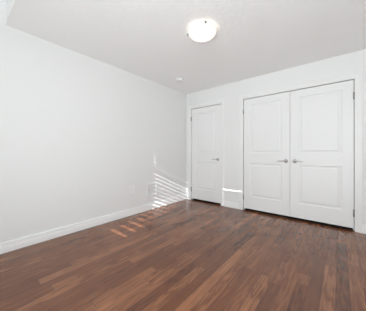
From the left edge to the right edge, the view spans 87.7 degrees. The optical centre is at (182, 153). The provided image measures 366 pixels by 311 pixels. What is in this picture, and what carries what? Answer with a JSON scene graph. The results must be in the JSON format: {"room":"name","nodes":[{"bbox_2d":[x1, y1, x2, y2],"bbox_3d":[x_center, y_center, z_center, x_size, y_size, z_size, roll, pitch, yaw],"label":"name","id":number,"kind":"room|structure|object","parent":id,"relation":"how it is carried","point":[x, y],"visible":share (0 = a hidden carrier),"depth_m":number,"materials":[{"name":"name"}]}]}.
{"room":"empty bedroom","nodes":[
{"label":"empty bedroom","id":0,"kind":"room"},
{"bbox_2d":[0,0,186,242],"bbox_3d":[-1.160,-0.338,3.005,0.120,2.780,5.191,0,0,40],"label":"wall","id":1,"kind":"structure","parent":0,"point":[77,130],"depth_m":2.56,"materials":[{"name":"white paint"}]},
{"bbox_2d":[0,194,186,253],"bbox_3d":[-1.298,0.998,2.730,0.017,0.108,4.351,0,0,40],"label":"baseboard","id":2,"kind":"structure","parent":1,"relation":"attached to","point":[8,246],"depth_m":2.56,"materials":[{"name":"white paint"}]},
{"bbox_2d":[147,183,156,196],"bbox_3d":[-0.583,0.690,3.598,0.012,0.245,0.250,0,0,40],"label":"air vent","id":3,"kind":"object","parent":1,"relation":"in","point":[151,188],"visible":1,"depth_m":3.59,"materials":[{"name":"white plastic"}]},
{"bbox_2d":[0,199,365,310],"bbox_3d":[0.408,1.112,1.708,4.189,0.120,5.191,0,0,40],"label":"floor","id":4,"kind":"structure","parent":0,"point":[194,254],"depth_m":1.79,"materials":[{"name":"brown wood"}]},
{"bbox_2d":[5,0,365,93],"bbox_3d":[0.408,-1.608,1.708,4.189,0.481,5.191,0,0,40],"label":"ceiling","id":5,"kind":"structure","parent":0,"point":[147,39],"depth_m":2.17,"materials":[{"name":"white paint"}]},
{"bbox_2d":[187,21,216,41],"bbox_3d":[0.218,-1.317,2.105,0.320,0.102,0.332,0,0,40],"label":"ceiling light","id":6,"kind":"object","parent":5,"relation":"attached to","point":[205,31],"visible":1,"depth_m":2.02,"materials":[{"name":"white glass"}]},
{"bbox_2d":[187,49,365,224],"bbox_3d":[1.642,-0.158,3.199,3.949,2.419,0.120,0,0,40],"label":"wall","id":7,"kind":"structure","parent":0,"point":[354,62],"depth_m":3.38,"materials":[{"name":"white paint"}]},
{"bbox_2d":[191,104,220,202],"bbox_3d":[0.466,0.010,4.085,0.747,2.007,0.093,0,0,40],"label":"door","id":8,"kind":"structure","parent":7,"relation":"in","point":[206,121],"depth_m":4.07,"materials":[{"name":"white paint"}]},
{"bbox_2d":[188,99,223,205],"bbox_3d":[0.506,-0.013,4.125,0.900,2.129,0.141,0,0,40],"label":"trim","id":9,"kind":"structure","parent":7,"relation":"attached to","point":[217,102],"depth_m":4.14,"materials":[{"name":"white paint"}]},
{"bbox_2d":[243,92,289,215],"bbox_3d":[1.412,0.010,3.301,0.772,2.007,0.093,0,0,40],"label":"door","id":10,"kind":"structure","parent":7,"relation":"in","point":[266,118],"depth_m":3.28,"materials":[{"name":"white paint"}]},
{"bbox_2d":[224,201,365,233],"bbox_3d":[1.968,0.998,2.840,2.990,0.108,0.017,0,0,40],"label":"baseboard","id":11,"kind":"structure","parent":7,"relation":"attached to","point":[226,203],"depth_m":3.64,"materials":[{"name":"white paint"}]},
{"bbox_2d":[239,72,361,232],"bbox_3d":[1.748,-0.013,3.097,1.692,2.129,0.141,0,0,40],"label":"trim","id":12,"kind":"structure","parent":7,"relation":"attached to","point":[357,77],"depth_m":2.58,"materials":[{"name":"white paint"}]},
{"bbox_2d":[290,80,354,227],"bbox_3d":[2.011,0.010,2.806,0.772,2.007,0.093,0,0,40],"label":"door","id":13,"kind":"structure","parent":7,"relation":"in","point":[321,117],"depth_m":2.79,"materials":[{"name":"white paint"}]}
]}

